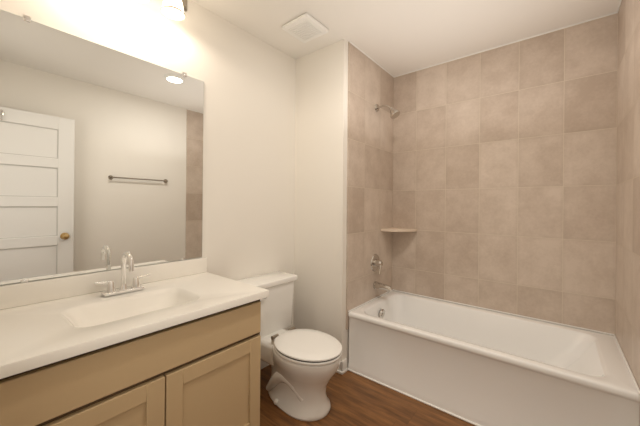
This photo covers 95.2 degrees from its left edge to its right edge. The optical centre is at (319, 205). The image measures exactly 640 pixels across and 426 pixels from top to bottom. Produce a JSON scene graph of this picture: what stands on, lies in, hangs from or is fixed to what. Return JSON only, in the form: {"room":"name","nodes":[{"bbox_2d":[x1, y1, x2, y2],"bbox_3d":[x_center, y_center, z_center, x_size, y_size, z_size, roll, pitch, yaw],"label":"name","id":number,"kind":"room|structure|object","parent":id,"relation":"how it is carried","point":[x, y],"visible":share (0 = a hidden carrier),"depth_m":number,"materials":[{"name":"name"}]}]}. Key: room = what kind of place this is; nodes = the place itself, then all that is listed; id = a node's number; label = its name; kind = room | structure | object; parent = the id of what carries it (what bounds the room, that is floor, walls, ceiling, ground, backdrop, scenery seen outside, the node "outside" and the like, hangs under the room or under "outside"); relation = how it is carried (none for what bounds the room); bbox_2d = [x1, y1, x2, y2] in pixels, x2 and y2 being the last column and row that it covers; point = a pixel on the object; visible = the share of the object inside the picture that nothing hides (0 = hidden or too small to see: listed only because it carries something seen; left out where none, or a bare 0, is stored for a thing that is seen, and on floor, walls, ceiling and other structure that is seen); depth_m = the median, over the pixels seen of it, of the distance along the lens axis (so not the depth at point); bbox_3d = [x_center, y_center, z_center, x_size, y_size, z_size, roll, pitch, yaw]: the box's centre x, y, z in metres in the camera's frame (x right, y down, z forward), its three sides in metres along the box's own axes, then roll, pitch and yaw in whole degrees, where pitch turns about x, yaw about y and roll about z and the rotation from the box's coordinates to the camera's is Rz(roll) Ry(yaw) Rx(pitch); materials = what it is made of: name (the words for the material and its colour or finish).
{"room":"bathroom","nodes":[
{"label":"bathroom","id":0,"kind":"room"},
{"bbox_2d":[0,0,295,330],"bbox_3d":[-0.885,-0.008,1.715,0.120,2.440,1.980,0,0,39],"label":"wall","id":1,"kind":"structure","parent":0,"point":[248,79],"depth_m":1.96,"materials":[{"name":"paint"}]},
{"bbox_2d":[0,9,203,284],"bbox_3d":[-1.014,-0.231,1.448,0.010,1.100,0.920,0,0,39],"label":"mirror","id":2,"kind":"object","parent":1,"relation":"attached to","point":[101,157],"visible":1,"depth_m":1.37,"materials":[{"name":"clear mirror"}]},
{"bbox_2d":[132,0,186,20],"bbox_3d":[-0.913,-1.129,1.436,0.173,0.218,0.600,0,0,39],"label":"sconce","id":3,"kind":"object","parent":1,"relation":"attached to","point":[173,9],"visible":1,"depth_m":1.54,"materials":[{"name":"white glass"}]},
{"bbox_2d":[260,360,269,369],"bbox_3d":[-0.472,1.173,2.129,0.013,0.085,0.776,0,0,39],"label":"baseboard","id":4,"kind":"structure","parent":1,"relation":"attached to","point":[263,364],"depth_m":2.17,"materials":[{"name":"white paint"}]},
{"bbox_2d":[294,39,348,367],"bbox_3d":[0.228,0.002,2.692,0.610,2.440,0.940,0,0,39],"label":"wall","id":5,"kind":"structure","parent":0,"point":[321,127],"depth_m":2.26,"materials":[{"name":"paint"}]},
{"bbox_2d":[336,358,347,374],"bbox_3d":[-0.013,1.177,2.295,0.515,0.085,0.083,0,0,39],"label":"baseboard","id":6,"kind":"structure","parent":5,"relation":"attached to","point":[342,369],"depth_m":2.13,"materials":[{"name":"white paint"}]},
{"bbox_2d":[346,42,393,328],"bbox_3d":[0.445,-0.146,2.466,0.010,2.140,0.758,0,0,39],"label":"tiled wall","id":7,"kind":"structure","parent":5,"relation":"attached to","point":[370,168],"depth_m":2.39,"materials":[{"name":"beige tile"}]},
{"bbox_2d":[371,254,382,274],"bbox_3d":[0.499,0.496,2.474,0.071,0.162,0.148,0,0,39],"label":"shower valve","id":8,"kind":"object","parent":7,"relation":"attached to","point":[376,262],"visible":1,"depth_m":2.46,"materials":[{"name":"grey metal"}]},
{"bbox_2d":[373,281,392,291],"bbox_3d":[0.532,0.681,2.445,0.162,0.068,0.064,0,0,39],"label":"tub spout","id":9,"kind":"object","parent":7,"relation":"attached to","point":[381,286],"visible":1,"depth_m":2.43,"materials":[{"name":"grey metal"}]},
{"bbox_2d":[375,104,399,118],"bbox_3d":[0.566,-0.791,2.435,0.208,0.152,0.088,0,0,39],"label":"shower head","id":10,"kind":"object","parent":7,"relation":"attached to","point":[394,113],"visible":1,"depth_m":2.40},
{"bbox_2d":[260,365,474,425],"bbox_3d":[0.191,1.252,1.371,2.400,0.060,3.180,0,0,39],"label":"floor","id":11,"kind":"structure","parent":0,"point":[356,399],"depth_m":1.75,"materials":[{"name":"brown wood"}]},
{"bbox_2d":[0,257,268,425],"bbox_3d":[-0.791,0.767,1.262,0.602,0.892,0.965,0,0,39],"label":"bathroom vanity","id":12,"kind":"object","parent":11,"relation":"on","point":[176,343],"visible":1,"depth_m":1.13,"materials":[{"name":"beige paint"}]},
{"bbox_2d":[94,251,149,296],"bbox_3d":[-0.898,0.311,1.356,0.135,0.199,0.228,0,0,39],"label":"faucet","id":13,"kind":"object","parent":12,"relation":"on","point":[111,290],"visible":1,"depth_m":1.36,"materials":[{"name":"silver metal"}]},
{"bbox_2d":[237,271,341,420],"bbox_3d":[-0.184,0.866,1.886,0.747,0.705,0.460,0,0,39],"label":"toilet","id":14,"kind":"object","parent":11,"relation":"on","point":[305,363],"visible":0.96,"depth_m":1.75,"materials":[{"name":"white ceramic"}]},
{"bbox_2d":[348,289,639,425],"bbox_3d":[1.018,1.010,1.995,1.489,0.437,0.749,0,0,39],"label":"bathtub","id":15,"kind":"object","parent":11,"relation":"on","point":[481,366],"visible":0.98,"depth_m":1.77,"materials":[{"name":"white ceramic"}]},
{"bbox_2d":[348,369,480,425],"bbox_3d":[0.781,1.223,1.707,1.482,0.008,0.019,0,0,39],"label":"trim","id":16,"kind":"structure","parent":15,"relation":"attached to","point":[443,410],"depth_m":1.83,"materials":[{"name":"white"}]},
{"bbox_2d":[191,0,619,75],"bbox_3d":[0.213,-1.248,1.371,2.400,0.060,3.180,0,0,39],"label":"ceiling","id":17,"kind":"structure","parent":0,"point":[396,37],"depth_m":1.94,"materials":[{"name":"paint"}]},
{"bbox_2d":[282,13,328,42],"bbox_3d":[-0.100,-1.205,2.000,0.235,0.030,0.235,0,0,39],"label":"ceiling vent","id":18,"kind":"object","parent":17,"relation":"in","point":[305,27],"visible":1,"depth_m":1.97,"materials":[{"name":"white plastic"}]},
{"bbox_3d":[1.017,0.009,0.693,0.120,2.440,2.800,1,0,39],"label":"wall","id":19,"kind":"structure","parent":0,"visible":0},
{"bbox_2d":[615,0,639,388],"bbox_3d":[1.607,-0.136,1.518,0.010,2.140,0.758,0,0,39],"label":"tile","id":20,"kind":"structure","parent":19,"relation":"attached to","point":[627,316],"depth_m":1.50,"materials":[{"name":"beige tile"}]},
{"bbox_3d":[1.355,0.012,2.302,1.630,2.440,0.120,1,0,39],"label":"wall","id":21,"kind":"structure","parent":0,"visible":0},
{"bbox_2d":[381,227,416,231],"bbox_3d":[0.702,0.217,2.590,0.235,0.022,0.235,0,0,39],"label":"corner shelf","id":22,"kind":"object","parent":21,"relation":"attached to","point":[392,229],"visible":1,"depth_m":2.54,"materials":[{"name":"beige ceramic"}]},
{"bbox_2d":[350,0,621,76],"bbox_3d":[1.035,-1.207,1.992,1.490,0.008,0.758,0,0,39],"label":"trim","id":23,"kind":"structure","parent":21,"relation":"attached to","point":[494,47],"depth_m":2.19,"materials":[{"name":"white"}]},
{"bbox_2d":[392,13,617,335],"bbox_3d":[1.268,-0.139,2.289,1.510,2.140,0.010,0,0,39],"label":"tile","id":24,"kind":"structure","parent":21,"relation":"attached to","point":[504,175],"depth_m":2.14,"materials":[{"name":"beige tile"}]}
]}

